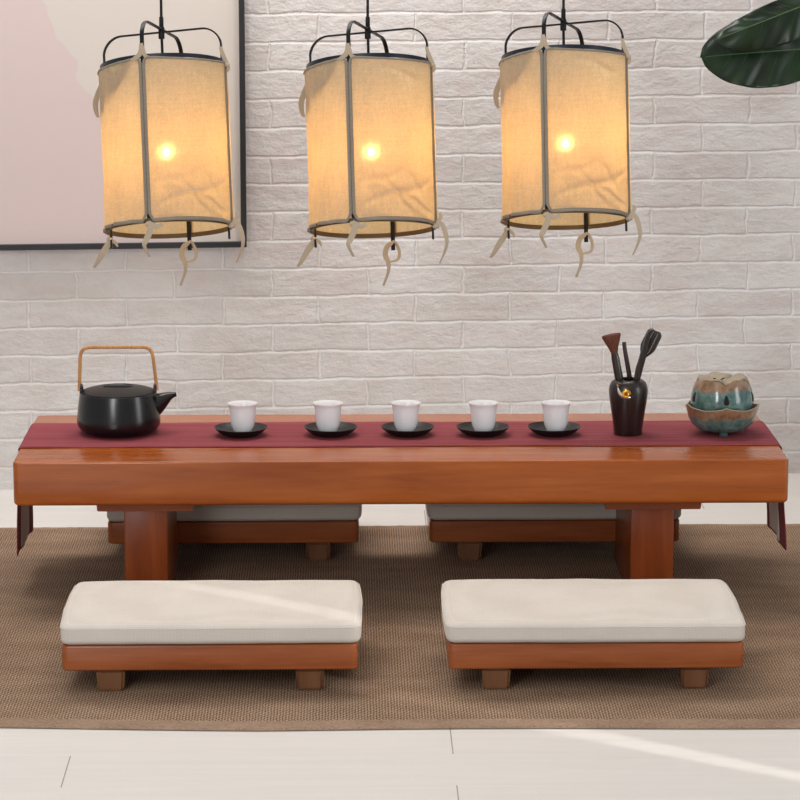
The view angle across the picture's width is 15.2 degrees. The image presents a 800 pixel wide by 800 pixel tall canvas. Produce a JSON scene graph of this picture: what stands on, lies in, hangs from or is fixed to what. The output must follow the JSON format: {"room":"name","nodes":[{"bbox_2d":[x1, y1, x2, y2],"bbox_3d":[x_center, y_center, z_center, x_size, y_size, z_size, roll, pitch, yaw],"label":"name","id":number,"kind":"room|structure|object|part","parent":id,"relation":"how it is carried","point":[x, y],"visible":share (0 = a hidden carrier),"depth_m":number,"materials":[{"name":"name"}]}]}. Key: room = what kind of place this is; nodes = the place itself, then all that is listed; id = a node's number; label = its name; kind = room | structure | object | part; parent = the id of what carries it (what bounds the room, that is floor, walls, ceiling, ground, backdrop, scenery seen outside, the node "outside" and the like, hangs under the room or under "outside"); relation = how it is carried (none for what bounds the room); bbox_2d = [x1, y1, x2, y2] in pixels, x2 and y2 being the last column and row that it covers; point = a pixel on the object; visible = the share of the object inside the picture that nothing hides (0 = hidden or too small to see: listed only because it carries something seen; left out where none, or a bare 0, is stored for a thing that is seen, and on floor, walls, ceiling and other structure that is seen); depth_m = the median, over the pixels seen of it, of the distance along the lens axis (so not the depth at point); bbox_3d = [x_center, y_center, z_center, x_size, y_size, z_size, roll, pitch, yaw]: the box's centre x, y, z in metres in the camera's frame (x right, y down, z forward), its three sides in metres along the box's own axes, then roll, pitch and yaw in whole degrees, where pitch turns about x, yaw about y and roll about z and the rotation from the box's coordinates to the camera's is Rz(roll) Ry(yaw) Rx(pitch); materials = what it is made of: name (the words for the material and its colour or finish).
{"room":"tea room","nodes":[
{"label":"tea room","id":0,"kind":"room"},
{"bbox_2d":[0,0,799,489],"bbox_3d":[-0.026,-1.171,6.854,5.800,2.750,0.120,-1,11,-6],"label":"wall","id":1,"kind":"structure","parent":0,"point":[714,268],"depth_m":6.96,"materials":[{"name":"brick"}]},
{"bbox_2d":[0,0,246,250],"bbox_3d":[-0.932,-0.778,6.756,1.164,0.886,0.035,-1,11,-6],"label":"framed picture","id":2,"kind":"object","parent":1,"relation":"attached to","point":[52,180],"visible":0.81,"depth_m":6.79,"materials":[{"name":"black"}]},
{"bbox_2d":[0,473,799,799],"bbox_3d":[0.043,0.862,3.614,6.400,0.050,8.600,0,11,-1],"label":"floor","id":3,"kind":"structure","parent":0,"point":[36,763],"depth_m":4.92,"materials":[{"name":"white tile"}]},
{"bbox_2d":[0,524,799,730],"bbox_3d":[0.003,0.417,5.835,2.704,0.005,1.541,0,11,-1],"label":"rug","id":4,"kind":"object","parent":3,"relation":"on","point":[403,678],"visible":0.59,"depth_m":5.51,"materials":[{"name":"wicker"}]},
{"bbox_2d":[62,641,357,690],"bbox_3d":[-0.338,0.441,5.466,0.522,0.088,0.360,0,11,-1],"label":"stool","id":5,"kind":"object","parent":4,"relation":"on","point":[110,663],"visible":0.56,"depth_m":5.29,"materials":[{"name":"brown wood"}]},
{"bbox_3d":[-0.338,0.421,5.463,0.522,0.046,0.360,0,11,-1],"label":"seat frame","id":6,"kind":"part","parent":5,"relation":"part of","materials":[{"name":"brown wood"}]},
{"bbox_2d":[60,580,362,644],"bbox_3d":[-0.337,0.381,5.434,0.538,0.043,0.335,0,11,-1],"label":"floor cushion","id":7,"kind":"object","parent":5,"relation":"on","point":[190,611],"visible":1,"depth_m":5.34,"materials":[{"name":"beige fabric"}]},
{"bbox_2d":[108,519,358,560],"bbox_3d":[-0.350,0.263,6.417,0.522,0.088,0.360,0,11,-1],"label":"stool","id":8,"kind":"object","parent":4,"relation":"on","point":[317,535],"visible":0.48,"depth_m":6.24,"materials":[{"name":"brown wood"}]},
{"bbox_3d":[-0.350,0.243,6.413,0.522,0.046,0.360,0,11,-1],"label":"seat frame","id":9,"kind":"part","parent":8,"relation":"part of","materials":[{"name":"brown wood"}]},
{"bbox_2d":[107,504,361,521],"bbox_3d":[-0.348,0.203,6.384,0.538,0.043,0.335,0,11,-1],"label":"floor cushion","id":10,"kind":"object","parent":8,"relation":"on","point":[323,511],"visible":0.32,"depth_m":6.22,"materials":[{"name":"beige fabric"}]},
{"bbox_2d":[13,413,788,580],"bbox_3d":[-0.001,0.219,6.079,1.506,0.296,0.484,0,11,-1],"label":"table","id":11,"kind":"object","parent":4,"relation":"on","point":[644,485],"visible":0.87,"depth_m":5.83,"materials":[{"name":"brown wood"}]},
{"bbox_3d":[-0.503,0.172,6.061,0.192,0.023,0.380,0,11,-1],"label":"mounting plate","id":12,"kind":"part","parent":11,"relation":"part of","materials":[{"name":"brown wood"}]},
{"bbox_3d":[-0.503,0.275,6.080,0.085,0.187,0.360,0,11,-1],"label":"leg","id":13,"kind":"part","parent":11,"relation":"part of","materials":[{"name":"brown wood"}]},
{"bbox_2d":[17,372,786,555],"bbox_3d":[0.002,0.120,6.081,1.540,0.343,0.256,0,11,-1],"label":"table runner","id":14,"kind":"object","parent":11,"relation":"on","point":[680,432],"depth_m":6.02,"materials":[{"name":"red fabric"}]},
{"bbox_2d":[77,345,176,437],"bbox_3d":[-0.568,-0.022,6.066,0.173,0.179,0.169,-10,15,-43],"label":"teapot","id":15,"kind":"object","parent":14,"relation":"on","point":[113,410],"visible":1,"depth_m":6.02,"materials":[{"name":"black ceramic"}]},
{"bbox_3d":[-0.570,-0.023,6.065,0.149,0.011,0.149,0,11,-1],"label":"lid","id":16,"kind":"part","parent":15,"relation":"part of","materials":[{"name":"black ceramic"}]},
{"bbox_3d":[-0.570,-0.064,6.057,0.163,0.093,0.005,0,11,-1],"label":"handle","id":17,"kind":"part","parent":15,"relation":"part of","materials":[{"name":"brown wood"}]},
{"bbox_3d":[-0.486,0.012,6.073,0.068,0.057,0.044,0,11,-1],"label":"spout","id":18,"kind":"part","parent":15,"relation":"part of","materials":[{"name":"black ceramic"}]},
{"bbox_2d":[214,422,267,437],"bbox_3d":[-0.321,0.062,6.051,0.108,0.018,0.108,0,11,-1],"label":"saucer","id":19,"kind":"object","parent":14,"relation":"on","point":[225,429],"visible":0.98,"depth_m":6.03,"materials":[{"name":"black ceramic"}]},
{"bbox_2d":[227,400,257,431],"bbox_3d":[-0.317,0.036,6.045,0.062,0.061,0.062,0,11,-1],"label":"teacup","id":20,"kind":"object","parent":19,"relation":"on","point":[242,412],"visible":1,"depth_m":6.03,"materials":[{"name":"white ceramic"}]},
{"bbox_2d":[304,422,356,437],"bbox_3d":[-0.140,0.062,6.055,0.108,0.018,0.108,0,11,-1],"label":"saucer","id":21,"kind":"object","parent":14,"relation":"on","point":[345,428],"visible":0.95,"depth_m":6.03,"materials":[{"name":"black ceramic"}]},
{"bbox_2d":[313,400,342,430],"bbox_3d":[-0.145,0.035,6.049,0.062,0.061,0.062,0,11,-1],"label":"teacup","id":22,"kind":"object","parent":21,"relation":"on","point":[327,412],"visible":1,"depth_m":6.03,"materials":[{"name":"white ceramic"}]},
{"bbox_2d":[381,421,433,436],"bbox_3d":[0.016,0.061,6.057,0.108,0.018,0.108,0,11,-1],"label":"saucer","id":23,"kind":"object","parent":14,"relation":"on","point":[422,428],"visible":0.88,"depth_m":6.03,"materials":[{"name":"black ceramic"}]},
{"bbox_2d":[391,400,420,430],"bbox_3d":[0.012,0.035,6.051,0.062,0.061,0.062,0,11,-1],"label":"teacup","id":24,"kind":"object","parent":23,"relation":"on","point":[405,412],"visible":1,"depth_m":6.03,"materials":[{"name":"white ceramic"}]},
{"bbox_2d":[456,422,509,437],"bbox_3d":[0.167,0.061,6.057,0.108,0.018,0.108,0,11,-1],"label":"saucer","id":25,"kind":"object","parent":14,"relation":"on","point":[466,428],"visible":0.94,"depth_m":6.03,"materials":[{"name":"black ceramic"}]},
{"bbox_2d":[468,400,498,430],"bbox_3d":[0.168,0.035,6.051,0.062,0.061,0.062,0,11,-1],"label":"teacup","id":26,"kind":"object","parent":25,"relation":"on","point":[483,412],"visible":1,"depth_m":6.03,"materials":[{"name":"white ceramic"}]},
{"bbox_2d":[527,421,580,436],"bbox_3d":[0.311,0.061,6.059,0.108,0.018,0.108,0,11,-1],"label":"saucer","id":27,"kind":"object","parent":14,"relation":"on","point":[539,428],"visible":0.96,"depth_m":6.04,"materials":[{"name":"black ceramic"}]},
{"bbox_2d":[541,400,570,430],"bbox_3d":[0.314,0.035,6.053,0.062,0.061,0.062,0,11,-1],"label":"teacup","id":28,"kind":"object","parent":27,"relation":"on","point":[555,412],"visible":1,"depth_m":6.03,"materials":[{"name":"white ceramic"}]},
{"bbox_2d":[609,377,647,435],"bbox_3d":[0.461,0.013,6.057,0.079,0.113,0.079,-6,12,-30],"label":"vase","id":29,"kind":"object","parent":14,"relation":"on","point":[628,399],"visible":1,"depth_m":6.03,"materials":[{"name":"black ceramic"}]},
{"bbox_2d":[602,333,623,379],"bbox_3d":[0.434,-0.059,6.039,0.056,0.155,0.019,-3,11,-14],"label":"brush","id":30,"kind":"object","parent":29,"relation":"in","point":[612,340],"visible":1,"depth_m":6.03,"materials":[{"name":"brown wood"}]},
{"bbox_3d":[0.443,-0.041,6.046,0.037,0.116,0.018,-3,11,-14],"label":"handle","id":31,"kind":"part","parent":30,"relation":"part of","materials":[{"name":"black wood"}]},
{"bbox_2d":[622,342,631,380],"bbox_3d":[0.460,-0.047,6.048,0.026,0.144,0.007,-3,11,-17],"label":"needle","id":32,"kind":"object","parent":29,"relation":"in","point":[625,353],"visible":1,"depth_m":6.04,"materials":[{"name":"black wood"}]},
{"bbox_2d":[634,331,651,380],"bbox_3d":[0.486,-0.059,6.039,0.044,0.162,0.016,0,11,-1],"label":"tongs","id":33,"kind":"object","parent":29,"relation":"in","point":[645,344],"visible":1,"depth_m":6.03,"materials":[{"name":"black wood"}]},
{"bbox_2d":[639,328,661,378],"bbox_3d":[0.495,-0.063,6.054,0.065,0.164,0.014,0,11,-1],"label":"scoop","id":34,"kind":"object","parent":29,"relation":"in","point":[656,336],"visible":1,"depth_m":6.04,"materials":[{"name":"black wood"}]},
{"bbox_3d":[0.480,-0.036,6.057,0.034,0.111,0.007,-1,11,-7],"label":"stem","id":35,"kind":"part","parent":34,"relation":"part of","materials":[{"name":"black wood"}]},
{"bbox_3d":[0.506,-0.113,6.046,0.043,0.062,0.011,0,11,-1],"label":"ridged blade","id":36,"kind":"part","parent":34,"relation":"part of","materials":[{"name":"black wood"}]},
{"bbox_3d":[0.651,0.009,6.066,0.150,0.118,0.149,0,11,-1],"label":"incense burner","id":37,"kind":"part","parent":14,"relation":"part of","materials":[{"name":"teal ceramic"}]},
{"bbox_3d":[0.651,-0.012,6.064,0.127,0.071,0.127,0,11,-1],"label":"lid","id":38,"kind":"part","parent":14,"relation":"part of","materials":[{"name":"teal ceramic"}]},
{"bbox_2d":[685,401,759,432],"bbox_3d":[0.651,0.033,6.070,0.150,0.057,0.149,0,11,-1],"label":"bowl","id":39,"kind":"object","parent":14,"relation":"on","point":[707,416],"depth_m":6.02,"materials":[{"name":"teal ceramic"}]},
{"bbox_3d":[0.494,0.271,6.098,0.085,0.187,0.360,0,11,-1],"label":"leg","id":40,"kind":"part","parent":11,"relation":"part of","materials":[{"name":"brown wood"}]},
{"bbox_3d":[0.494,0.169,6.079,0.192,0.023,0.380,0,11,-1],"label":"mounting plate","id":41,"kind":"part","parent":11,"relation":"part of","materials":[{"name":"brown wood"}]},
{"bbox_2d":[425,505,678,559],"bbox_3d":[0.319,0.261,6.428,0.522,0.088,0.360,0,11,-1],"label":"stool","id":42,"kind":"object","parent":4,"relation":"on","point":[469,535],"visible":0.38,"depth_m":6.25,"materials":[{"name":"brown wood"}]},
{"bbox_3d":[0.319,0.240,6.425,0.522,0.046,0.360,0,11,-1],"label":"seat frame","id":43,"kind":"part","parent":42,"relation":"part of","materials":[{"name":"brown wood"}]},
{"bbox_2d":[425,503,680,519],"bbox_3d":[0.320,0.200,6.396,0.538,0.043,0.335,0,11,-1],"label":"floor cushion","id":44,"kind":"object","parent":42,"relation":"on","point":[577,511],"visible":0.27,"depth_m":6.23,"materials":[{"name":"beige fabric"}]},
{"bbox_2d":[443,625,742,689],"bbox_3d":[0.344,0.439,5.476,0.522,0.088,0.360,0,11,-1],"label":"stool","id":45,"kind":"object","parent":4,"relation":"on","point":[693,660],"visible":0.5,"depth_m":5.30,"materials":[{"name":"brown wood"}]},
{"bbox_3d":[0.344,0.419,5.473,0.522,0.046,0.360,0,11,-1],"label":"seat frame","id":46,"kind":"part","parent":45,"relation":"part of","materials":[{"name":"brown wood"}]},
{"bbox_2d":[441,579,745,642],"bbox_3d":[0.344,0.379,5.444,0.538,0.043,0.335,0,11,-1],"label":"floor cushion","id":47,"kind":"object","parent":45,"relation":"on","point":[473,610],"visible":1,"depth_m":5.36,"materials":[{"name":"beige fabric"}]},
{"bbox_2d":[696,0,799,87],"bbox_3d":[1.107,-0.563,6.665,0.870,1.626,0.375,2,11,13],"label":"leaf","id":48,"kind":"object","parent":3,"relation":"on","point":[760,48],"visible":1,"depth_m":6.57,"materials":[{"name":"green plant"}]},
{"bbox_3d":[0.015,-2.210,4.665,6.400,0.100,5.400,0,11,-1],"label":"ceiling","id":49,"kind":"structure","parent":0,"visible":0},
{"bbox_2d":[93,0,244,285],"bbox_3d":[-0.463,-1.275,5.798,0.280,2.151,0.327,-5,12,-27],"label":"pendant lamp","id":50,"kind":"object","parent":49,"relation":"hanging from","point":[165,117],"visible":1,"depth_m":5.84,"materials":[{"name":"beige fabric"}]},
{"bbox_3d":[-0.558,-0.496,5.890,0.066,0.357,0.250,-6,12,-31],"label":"cloth panel","id":51,"kind":"part","parent":50,"relation":"part of","materials":[{"name":"fabric"}]},
{"bbox_3d":[-0.518,-0.492,6.036,0.209,0.332,0.113,-6,12,-30],"label":"cloth panel","id":52,"kind":"part","parent":50,"relation":"part of","materials":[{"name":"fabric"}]},
{"bbox_3d":[-0.474,-1.543,5.809,0.006,1.608,0.005,-1,11,-4],"label":"cord","id":53,"kind":"part","parent":50,"relation":"part of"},
{"bbox_3d":[-0.470,-0.644,5.955,0.006,0.175,0.052,-2,11,-10],"label":"stem","id":54,"kind":"part","parent":50,"relation":"part of","materials":[{"name":"black metal"}]},
{"bbox_3d":[-0.407,-0.504,5.852,0.209,0.332,0.110,-6,12,-31],"label":"cloth panel","id":55,"kind":"part","parent":50,"relation":"part of","materials":[{"name":"fabric"}]},
{"bbox_3d":[-0.370,-0.500,6.000,0.066,0.358,0.254,-6,12,-31],"label":"cloth panel","id":56,"kind":"part","parent":50,"relation":"part of","materials":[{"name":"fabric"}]},
{"bbox_2d":[297,0,448,285],"bbox_3d":[-0.063,-1.276,5.802,0.279,2.151,0.331,-2,11,-13],"label":"pendant lamp","id":57,"kind":"object","parent":49,"relation":"hanging from","point":[370,117],"visible":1,"depth_m":5.85,"materials":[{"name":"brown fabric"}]},
{"bbox_3d":[-0.155,-0.498,5.903,0.066,0.357,0.250,-6,12,-27],"label":"cloth panel","id":58,"kind":"part","parent":57,"relation":"part of","materials":[{"name":"fabric"}]},
{"bbox_3d":[-0.106,-0.493,6.047,0.209,0.332,0.113,-5,12,-26],"label":"cloth panel","id":59,"kind":"part","parent":57,"relation":"part of","materials":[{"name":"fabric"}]},
{"bbox_3d":[-0.064,-1.544,5.817,0.006,1.608,0.005,0,11,-1],"label":"cord","id":60,"kind":"part","parent":57,"relation":"part of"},
{"bbox_3d":[-0.061,-0.645,5.962,0.006,0.175,0.052,-1,11,-7],"label":"stem","id":61,"kind":"part","parent":57,"relation":"part of","materials":[{"name":"black metal"}]},
{"bbox_3d":[-0.007,-0.504,5.856,0.209,0.331,0.110,-6,12,-27],"label":"cloth panel","id":62,"kind":"part","parent":57,"relation":"part of","materials":[{"name":"fabric"}]},
{"bbox_3d":[0.040,-0.499,6.001,0.066,0.358,0.254,-6,12,-27],"label":"cloth panel","id":63,"kind":"part","parent":57,"relation":"part of","materials":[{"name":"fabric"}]},
{"bbox_2d":[490,0,641,276],"bbox_3d":[0.323,-1.293,5.807,0.279,2.151,0.330,-2,11,-11],"label":"pendant lamp","id":64,"kind":"object","parent":49,"relation":"hanging from","point":[565,108],"visible":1,"depth_m":5.85,"materials":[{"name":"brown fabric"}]},
{"bbox_3d":[0.227,-0.516,5.913,0.066,0.357,0.250,-5,12,-23],"label":"cloth panel","id":65,"kind":"part","parent":64,"relation":"part of","materials":[{"name":"fabric"}]},
{"bbox_3d":[0.285,-0.511,6.054,0.209,0.332,0.113,-4,12,-23],"label":"cloth panel","id":66,"kind":"part","parent":64,"relation":"part of","materials":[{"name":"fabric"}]},
{"bbox_3d":[0.326,-0.662,5.966,0.006,0.175,0.052,-1,11,-3],"label":"stem","id":67,"kind":"part","parent":64,"relation":"part of","materials":[{"name":"black metal"}]},
{"bbox_3d":[0.372,-0.520,5.857,0.209,0.331,0.110,-5,12,-23],"label":"cloth panel","id":68,"kind":"part","parent":64,"relation":"part of","materials":[{"name":"fabric"}]},
{"bbox_3d":[0.428,-0.515,5.998,0.066,0.358,0.254,-5,12,-24],"label":"cloth panel","id":69,"kind":"part","parent":64,"relation":"part of","materials":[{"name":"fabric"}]}
]}

